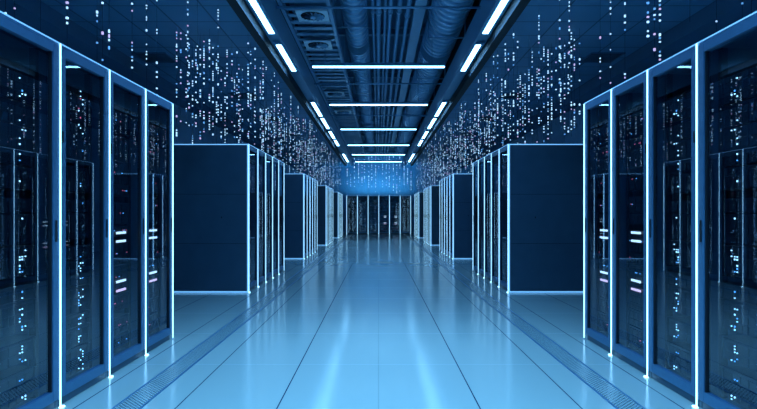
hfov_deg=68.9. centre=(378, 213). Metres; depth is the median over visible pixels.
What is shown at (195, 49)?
string
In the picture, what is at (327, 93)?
air vent
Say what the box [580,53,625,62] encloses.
ceiling vent
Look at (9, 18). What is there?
light
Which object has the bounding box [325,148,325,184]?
string
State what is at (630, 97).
rack
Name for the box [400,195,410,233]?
rack
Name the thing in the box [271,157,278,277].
rack
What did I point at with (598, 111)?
rack
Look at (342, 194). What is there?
rack
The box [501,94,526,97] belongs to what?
grille
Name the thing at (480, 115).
string
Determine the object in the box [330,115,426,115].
conduit
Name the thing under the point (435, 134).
string
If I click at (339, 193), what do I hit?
rack
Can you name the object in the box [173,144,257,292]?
rack
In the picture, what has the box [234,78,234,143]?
string
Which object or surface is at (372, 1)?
pipe
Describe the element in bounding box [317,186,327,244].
rack
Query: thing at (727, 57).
rack
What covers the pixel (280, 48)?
diffuser
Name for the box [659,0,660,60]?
string
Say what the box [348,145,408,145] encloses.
diffuser
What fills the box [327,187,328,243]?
rack
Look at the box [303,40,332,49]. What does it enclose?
air vent
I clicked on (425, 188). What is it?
rack
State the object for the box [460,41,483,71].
ceiling light
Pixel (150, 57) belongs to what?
grille
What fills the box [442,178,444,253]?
rack
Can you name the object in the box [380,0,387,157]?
pipe
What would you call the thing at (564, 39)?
string
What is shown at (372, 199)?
rack
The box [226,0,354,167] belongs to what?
trim
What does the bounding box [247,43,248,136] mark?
string
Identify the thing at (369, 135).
duct
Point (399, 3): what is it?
pipe
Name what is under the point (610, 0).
string
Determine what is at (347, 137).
cable tray
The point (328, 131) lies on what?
ceiling light
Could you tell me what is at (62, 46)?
light
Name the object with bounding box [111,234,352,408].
grille
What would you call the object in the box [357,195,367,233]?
rack
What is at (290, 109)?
string
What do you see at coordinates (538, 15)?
string
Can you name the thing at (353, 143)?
ceiling light
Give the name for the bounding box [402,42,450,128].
duct
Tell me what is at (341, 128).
ceiling light
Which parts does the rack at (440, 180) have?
door, glass pane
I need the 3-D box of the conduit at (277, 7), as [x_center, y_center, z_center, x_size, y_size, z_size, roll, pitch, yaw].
[0.000,-2.350,6.300,2.330,0.028,0.028,0,0,0]
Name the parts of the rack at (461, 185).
door, glass pane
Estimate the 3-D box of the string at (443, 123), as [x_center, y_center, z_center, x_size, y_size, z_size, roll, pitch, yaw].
[2.010,-1.968,17.073,0.016,1.664,0.016,0,0,0]
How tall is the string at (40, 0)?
1.427 m
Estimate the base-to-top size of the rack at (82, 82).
2.198 m
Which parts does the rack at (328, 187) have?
glass pane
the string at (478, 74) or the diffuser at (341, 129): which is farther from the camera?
the diffuser at (341, 129)
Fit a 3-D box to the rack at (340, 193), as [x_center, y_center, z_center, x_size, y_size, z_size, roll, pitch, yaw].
[-2.469,0.071,27.825,1.142,2.198,0.610,0,0,0]
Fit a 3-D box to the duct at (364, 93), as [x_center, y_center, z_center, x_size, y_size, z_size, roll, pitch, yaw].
[-0.340,-2.977,12.950,0.380,0.606,7.100,0,0,0]
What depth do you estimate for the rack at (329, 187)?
21.83 m
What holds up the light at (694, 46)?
on the rack at (673, 82)
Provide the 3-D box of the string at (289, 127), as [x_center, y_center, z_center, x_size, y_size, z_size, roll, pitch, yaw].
[-2.869,-2.037,17.788,0.016,1.526,0.016,0,0,0]
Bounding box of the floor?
[54,233,702,408]
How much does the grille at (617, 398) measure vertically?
0.004 m
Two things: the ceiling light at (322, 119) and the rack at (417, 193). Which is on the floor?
the rack at (417, 193)
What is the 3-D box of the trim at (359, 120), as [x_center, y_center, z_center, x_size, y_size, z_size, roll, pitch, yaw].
[0.000,-3.161,18.900,2.800,0.122,0.100,0,0,0]
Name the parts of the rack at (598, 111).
rail, post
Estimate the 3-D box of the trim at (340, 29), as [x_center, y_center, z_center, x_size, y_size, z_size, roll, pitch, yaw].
[0.000,-3.161,9.600,2.800,0.122,0.100,0,0,0]
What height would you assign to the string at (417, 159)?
1.646 m
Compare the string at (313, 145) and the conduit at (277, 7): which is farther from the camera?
the string at (313, 145)
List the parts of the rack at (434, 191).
door, glass pane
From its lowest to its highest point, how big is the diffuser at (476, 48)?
0.008 m
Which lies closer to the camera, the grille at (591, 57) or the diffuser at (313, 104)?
the grille at (591, 57)
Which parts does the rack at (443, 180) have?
door, glass pane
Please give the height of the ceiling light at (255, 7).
0.043 m
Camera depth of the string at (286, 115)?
15.65 m
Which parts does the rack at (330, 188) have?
post, door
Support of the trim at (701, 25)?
attached to the wall at (576, 135)
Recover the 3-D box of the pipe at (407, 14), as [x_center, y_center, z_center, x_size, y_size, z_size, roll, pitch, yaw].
[0.420,-3.061,14.950,0.081,0.438,28.900,0,0,0]
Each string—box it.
[40,0,40,31]
[101,0,103,65]
[146,0,146,88]
[192,39,192,143]
[195,49,196,126]
[197,0,197,110]
[203,41,204,131]
[209,29,209,133]
[212,47,213,134]
[216,50,216,143]
[217,9,218,114]
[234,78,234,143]
[242,64,242,143]
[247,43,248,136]
[254,48,255,136]
[254,95,254,146]
[265,109,265,152]
[271,72,271,143]
[272,116,272,156]
[286,115,286,164]
[289,127,289,173]
[290,109,290,163]
[313,145,313,178]
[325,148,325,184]
[364,158,364,190]
[417,159,417,190]
[421,159,421,190]
[425,158,425,187]
[435,134,435,177]
[443,123,443,176]
[478,74,478,156]
[480,115,480,158]
[513,29,513,139]
[538,15,539,123]
[543,46,544,141]
[547,50,548,138]
[559,0,559,102]
[564,39,564,140]
[579,28,579,124]
[610,0,610,88]
[653,0,655,56]
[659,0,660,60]
[716,0,716,31]
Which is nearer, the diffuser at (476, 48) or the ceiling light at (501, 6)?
the ceiling light at (501, 6)
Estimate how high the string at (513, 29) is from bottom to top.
1.681 m
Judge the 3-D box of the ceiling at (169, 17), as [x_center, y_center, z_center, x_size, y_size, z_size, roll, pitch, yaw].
[-3.150,-2.825,15.600,3.300,0.050,35.200,0,0,0]
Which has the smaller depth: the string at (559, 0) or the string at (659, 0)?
the string at (659, 0)
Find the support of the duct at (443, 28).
hanging from the ceiling at (404, 3)
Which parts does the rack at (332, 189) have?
door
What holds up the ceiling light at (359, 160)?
hanging from the ceiling at (404, 3)
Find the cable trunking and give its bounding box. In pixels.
[390,0,427,147]
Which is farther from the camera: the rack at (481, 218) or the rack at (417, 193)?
the rack at (417, 193)
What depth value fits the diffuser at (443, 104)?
11.54 m
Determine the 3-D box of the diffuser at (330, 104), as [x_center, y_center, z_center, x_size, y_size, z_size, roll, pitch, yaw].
[0.000,-2.192,11.150,1.970,0.015,0.048,0,0,0]
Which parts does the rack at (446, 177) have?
glass pane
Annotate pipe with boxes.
[371,0,376,152]
[375,0,381,158]
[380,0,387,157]
[381,0,392,158]
[384,0,402,158]
[386,0,411,159]
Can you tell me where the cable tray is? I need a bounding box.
[276,0,365,158]
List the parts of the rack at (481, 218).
door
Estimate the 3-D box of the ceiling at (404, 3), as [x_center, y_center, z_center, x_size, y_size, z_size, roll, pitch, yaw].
[0.000,-3.330,15.600,3.800,0.100,35.200,0,0,0]
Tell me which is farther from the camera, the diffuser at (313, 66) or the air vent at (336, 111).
the air vent at (336, 111)
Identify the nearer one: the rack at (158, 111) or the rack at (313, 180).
the rack at (158, 111)
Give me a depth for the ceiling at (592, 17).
9.72 m
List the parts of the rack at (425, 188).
door, post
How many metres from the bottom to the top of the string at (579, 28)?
1.460 m
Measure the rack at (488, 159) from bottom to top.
2.198 m
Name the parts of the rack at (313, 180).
glass pane, door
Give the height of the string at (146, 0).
1.652 m
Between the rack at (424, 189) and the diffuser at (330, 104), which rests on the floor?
the rack at (424, 189)
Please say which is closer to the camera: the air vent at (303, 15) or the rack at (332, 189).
the air vent at (303, 15)
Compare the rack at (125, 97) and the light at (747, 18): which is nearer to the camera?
the light at (747, 18)
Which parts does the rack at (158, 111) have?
post, rail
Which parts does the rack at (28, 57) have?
rail, handle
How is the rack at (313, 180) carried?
on the floor
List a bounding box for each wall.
[0,10,298,173]
[299,159,457,232]
[458,10,756,173]
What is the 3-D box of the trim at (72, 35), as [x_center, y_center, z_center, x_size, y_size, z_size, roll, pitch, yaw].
[-4.625,-2.690,15.600,0.350,0.220,35.200,0,0,0]
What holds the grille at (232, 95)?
attached to the ceiling vent at (245, 95)
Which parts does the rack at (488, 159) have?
post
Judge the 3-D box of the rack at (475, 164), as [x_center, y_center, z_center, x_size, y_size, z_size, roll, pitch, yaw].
[2.469,0.071,10.902,1.142,2.198,0.623,0,0,0]
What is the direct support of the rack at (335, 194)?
on the floor
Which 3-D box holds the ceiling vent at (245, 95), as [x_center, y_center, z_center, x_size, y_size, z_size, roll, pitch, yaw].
[-3.200,-2.792,13.100,0.600,0.014,0.600,0,0,0]
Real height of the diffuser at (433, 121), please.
0.008 m
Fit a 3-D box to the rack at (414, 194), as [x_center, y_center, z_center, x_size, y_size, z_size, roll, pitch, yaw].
[2.469,0.071,29.052,1.142,2.198,0.623,0,0,0]
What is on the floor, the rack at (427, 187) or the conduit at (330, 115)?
the rack at (427, 187)
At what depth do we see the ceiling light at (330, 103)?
11.12 m
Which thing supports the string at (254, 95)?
hanging from the ceiling at (169, 17)
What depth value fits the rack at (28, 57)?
3.19 m
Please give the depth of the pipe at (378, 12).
9.70 m
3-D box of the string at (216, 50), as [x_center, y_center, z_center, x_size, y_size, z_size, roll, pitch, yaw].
[-2.775,-1.985,9.457,0.016,1.630,0.016,0,0,0]
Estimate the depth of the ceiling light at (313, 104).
11.50 m
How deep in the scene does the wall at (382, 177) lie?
33.20 m
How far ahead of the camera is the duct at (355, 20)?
7.90 m
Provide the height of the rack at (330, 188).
2.198 m
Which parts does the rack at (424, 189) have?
door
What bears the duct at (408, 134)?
hanging from the ceiling at (404, 3)
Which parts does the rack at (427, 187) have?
glass pane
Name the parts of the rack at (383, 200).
post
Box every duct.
[340,0,368,47]
[348,40,372,122]
[362,112,374,151]
[395,118,417,155]
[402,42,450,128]
[422,0,474,57]
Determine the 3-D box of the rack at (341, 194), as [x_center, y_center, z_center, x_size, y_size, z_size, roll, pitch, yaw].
[-2.469,0.071,28.435,1.142,2.198,0.610,0,0,0]
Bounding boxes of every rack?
[0,11,57,408]
[54,42,107,407]
[105,69,144,377]
[142,89,172,355]
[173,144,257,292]
[256,149,264,286]
[264,153,271,281]
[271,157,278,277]
[277,160,283,273]
[284,174,306,258]
[306,175,309,256]
[309,177,311,254]
[312,178,314,253]
[314,180,316,251]
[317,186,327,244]
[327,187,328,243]
[329,187,330,243]
[330,188,331,241]
[331,189,332,241]
[333,192,338,237]
[339,193,339,236]
[340,193,340,235]
[341,194,341,234]
[341,194,342,235]
[346,195,356,233]
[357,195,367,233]
[368,195,377,233]
[378,195,388,233]
[389,195,399,233]
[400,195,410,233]
[414,194,415,235]
[415,194,415,234]
[416,193,416,235]
[417,193,417,236]
[418,192,423,237]
[424,189,425,241]
[425,188,426,241]
[426,187,427,243]
[428,187,429,243]
[429,186,439,244]
[440,180,442,251]
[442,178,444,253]
[445,177,447,254]
[447,175,450,256]
[450,174,472,258]
[473,160,479,273]
[478,157,485,277]
[485,153,492,281]
[492,149,500,286]
[499,144,583,292]
[584,89,614,355]
[612,69,651,377]
[649,42,702,407]
[699,11,756,408]
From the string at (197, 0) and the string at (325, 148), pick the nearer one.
the string at (197, 0)
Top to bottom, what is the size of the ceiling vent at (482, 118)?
0.014 m
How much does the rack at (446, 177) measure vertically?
2.198 m
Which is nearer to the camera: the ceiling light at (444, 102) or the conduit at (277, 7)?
the conduit at (277, 7)
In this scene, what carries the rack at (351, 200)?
on the floor
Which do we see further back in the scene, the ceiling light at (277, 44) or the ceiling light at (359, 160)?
the ceiling light at (359, 160)
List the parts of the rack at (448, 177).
glass pane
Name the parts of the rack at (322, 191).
glass pane, door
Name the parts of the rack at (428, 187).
glass pane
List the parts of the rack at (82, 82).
post, rail, handle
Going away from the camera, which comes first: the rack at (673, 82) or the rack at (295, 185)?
the rack at (673, 82)
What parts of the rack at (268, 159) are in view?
post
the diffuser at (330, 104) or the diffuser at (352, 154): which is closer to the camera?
the diffuser at (330, 104)
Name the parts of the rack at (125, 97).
post, rail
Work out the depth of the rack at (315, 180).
16.98 m
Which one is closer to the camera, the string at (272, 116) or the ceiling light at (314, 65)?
the ceiling light at (314, 65)
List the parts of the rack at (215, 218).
door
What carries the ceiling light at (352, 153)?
hanging from the ceiling at (404, 3)
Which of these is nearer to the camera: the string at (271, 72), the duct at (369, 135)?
the string at (271, 72)
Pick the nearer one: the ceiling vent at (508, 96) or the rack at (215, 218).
the rack at (215, 218)
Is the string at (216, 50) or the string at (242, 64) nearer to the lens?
the string at (216, 50)
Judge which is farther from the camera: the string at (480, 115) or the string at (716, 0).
the string at (480, 115)
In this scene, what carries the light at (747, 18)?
on the rack at (727, 57)
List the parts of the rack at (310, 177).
glass pane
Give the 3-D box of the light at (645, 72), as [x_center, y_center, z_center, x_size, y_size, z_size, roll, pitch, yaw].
[1.923,-1.026,4.225,0.009,0.005,0.610,0,0,0]
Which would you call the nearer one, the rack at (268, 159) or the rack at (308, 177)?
the rack at (268, 159)
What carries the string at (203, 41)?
hanging from the ceiling at (169, 17)
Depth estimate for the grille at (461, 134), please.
19.60 m
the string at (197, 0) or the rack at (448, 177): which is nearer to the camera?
the string at (197, 0)
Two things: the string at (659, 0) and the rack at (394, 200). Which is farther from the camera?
the rack at (394, 200)
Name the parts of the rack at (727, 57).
handle, rail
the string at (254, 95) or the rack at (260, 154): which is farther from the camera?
the string at (254, 95)
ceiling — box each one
[41,0,352,166]
[289,0,431,158]
[404,0,715,166]
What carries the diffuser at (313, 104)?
attached to the ceiling light at (313, 104)
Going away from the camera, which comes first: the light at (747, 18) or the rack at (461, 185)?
the light at (747, 18)
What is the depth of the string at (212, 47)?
9.20 m
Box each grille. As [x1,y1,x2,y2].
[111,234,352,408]
[136,54,174,61]
[230,94,253,97]
[404,234,645,408]
[461,134,476,135]
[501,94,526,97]
[582,54,620,61]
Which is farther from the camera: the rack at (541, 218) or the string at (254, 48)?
the string at (254, 48)
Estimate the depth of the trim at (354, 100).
15.60 m
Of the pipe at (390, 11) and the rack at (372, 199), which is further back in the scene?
the rack at (372, 199)
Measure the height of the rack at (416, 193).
2.198 m
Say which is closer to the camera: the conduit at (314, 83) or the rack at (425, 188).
the conduit at (314, 83)
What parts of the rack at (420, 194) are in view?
glass pane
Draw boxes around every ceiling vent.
[131,53,177,62]
[228,93,258,98]
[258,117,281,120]
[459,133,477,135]
[475,117,498,120]
[498,93,527,98]
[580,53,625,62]
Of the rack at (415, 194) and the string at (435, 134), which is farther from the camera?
the rack at (415, 194)
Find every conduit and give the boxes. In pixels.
[276,6,480,8]
[314,83,442,84]
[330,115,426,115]
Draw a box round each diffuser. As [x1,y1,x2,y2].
[276,45,295,70]
[311,102,321,115]
[313,66,443,67]
[321,118,328,128]
[330,104,426,105]
[341,129,415,129]
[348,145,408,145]
[352,154,404,154]
[428,118,435,128]
[435,102,445,115]
[461,45,480,70]
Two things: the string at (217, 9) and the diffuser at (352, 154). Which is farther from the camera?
the diffuser at (352, 154)
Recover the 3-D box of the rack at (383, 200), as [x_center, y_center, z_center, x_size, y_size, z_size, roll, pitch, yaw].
[0.305,0.071,32.049,0.610,2.198,1.142,0,0,0]
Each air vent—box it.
[295,10,329,21]
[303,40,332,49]
[324,91,344,95]
[334,110,351,113]
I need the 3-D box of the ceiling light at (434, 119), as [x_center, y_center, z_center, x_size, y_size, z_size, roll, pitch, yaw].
[1.300,-2.208,13.480,0.136,0.043,1.640,0,0,0]
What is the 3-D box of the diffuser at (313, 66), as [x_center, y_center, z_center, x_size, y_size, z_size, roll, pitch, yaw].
[0.000,-2.192,8.260,1.970,0.015,0.048,0,0,0]
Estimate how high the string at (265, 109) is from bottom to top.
1.469 m
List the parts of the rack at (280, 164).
post, door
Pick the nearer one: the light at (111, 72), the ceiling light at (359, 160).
the light at (111, 72)
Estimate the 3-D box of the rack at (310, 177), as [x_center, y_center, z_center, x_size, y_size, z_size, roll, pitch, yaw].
[-2.469,0.071,15.725,1.142,2.198,0.610,0,0,0]
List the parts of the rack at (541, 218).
door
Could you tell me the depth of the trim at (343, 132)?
21.95 m
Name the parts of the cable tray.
hanging rod, rail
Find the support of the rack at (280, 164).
on the floor
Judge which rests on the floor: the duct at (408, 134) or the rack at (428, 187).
the rack at (428, 187)
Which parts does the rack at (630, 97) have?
rail, post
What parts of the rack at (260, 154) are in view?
post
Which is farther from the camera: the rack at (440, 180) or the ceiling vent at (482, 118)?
the rack at (440, 180)
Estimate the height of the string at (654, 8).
1.467 m
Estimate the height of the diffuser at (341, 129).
0.015 m
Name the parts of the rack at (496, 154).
post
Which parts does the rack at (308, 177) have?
glass pane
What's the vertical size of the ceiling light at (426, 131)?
0.043 m
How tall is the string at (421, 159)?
1.666 m
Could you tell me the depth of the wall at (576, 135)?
14.56 m
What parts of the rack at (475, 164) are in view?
door, post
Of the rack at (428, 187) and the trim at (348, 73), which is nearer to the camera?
the trim at (348, 73)
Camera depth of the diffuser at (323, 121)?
13.44 m
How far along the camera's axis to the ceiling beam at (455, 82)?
8.28 m
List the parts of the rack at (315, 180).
glass pane, door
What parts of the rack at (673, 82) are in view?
handle, rail, post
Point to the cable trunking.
(418, 14)
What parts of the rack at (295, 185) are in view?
glass pane, door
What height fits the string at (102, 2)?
1.623 m
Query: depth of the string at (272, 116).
15.82 m
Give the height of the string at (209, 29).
1.599 m
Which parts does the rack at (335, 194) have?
glass pane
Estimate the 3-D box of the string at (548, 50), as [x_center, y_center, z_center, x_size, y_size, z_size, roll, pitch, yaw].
[2.794,-1.995,9.098,0.016,1.609,0.016,0,0,0]
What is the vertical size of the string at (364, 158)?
2.048 m
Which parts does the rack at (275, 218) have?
door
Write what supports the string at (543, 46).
hanging from the ceiling at (592, 17)
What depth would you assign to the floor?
4.89 m
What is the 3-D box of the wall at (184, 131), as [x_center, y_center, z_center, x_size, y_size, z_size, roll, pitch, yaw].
[-4.850,-1.115,15.600,0.100,4.570,35.200,0,0,0]
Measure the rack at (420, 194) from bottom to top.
2.198 m
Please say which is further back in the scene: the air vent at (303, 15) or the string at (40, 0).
the air vent at (303, 15)
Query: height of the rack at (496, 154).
2.198 m
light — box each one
[0,11,57,42]
[58,42,107,68]
[108,69,144,88]
[246,0,275,34]
[273,41,296,71]
[309,100,322,116]
[311,63,445,67]
[319,117,329,128]
[327,130,335,138]
[329,102,427,105]
[340,127,416,129]
[347,111,409,145]
[352,153,404,154]
[355,136,401,161]
[421,130,429,138]
[427,117,437,128]
[434,100,447,116]
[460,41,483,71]
[481,0,510,34]
[612,69,648,88]
[649,42,698,68]
[699,11,756,42]
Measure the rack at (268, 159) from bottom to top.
2.198 m
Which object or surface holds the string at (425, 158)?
hanging from the ceiling at (592, 17)
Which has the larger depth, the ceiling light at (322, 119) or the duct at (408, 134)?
the duct at (408, 134)
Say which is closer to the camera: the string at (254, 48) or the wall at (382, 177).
the string at (254, 48)
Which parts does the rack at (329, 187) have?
glass pane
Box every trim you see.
[0,0,304,170]
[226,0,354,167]
[298,27,424,35]
[317,72,413,77]
[329,99,405,101]
[338,119,401,122]
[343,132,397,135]
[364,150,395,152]
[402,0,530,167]
[453,0,756,170]
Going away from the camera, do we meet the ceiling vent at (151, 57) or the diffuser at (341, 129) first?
the ceiling vent at (151, 57)
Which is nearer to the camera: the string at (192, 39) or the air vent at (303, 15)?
the air vent at (303, 15)
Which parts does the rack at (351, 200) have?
post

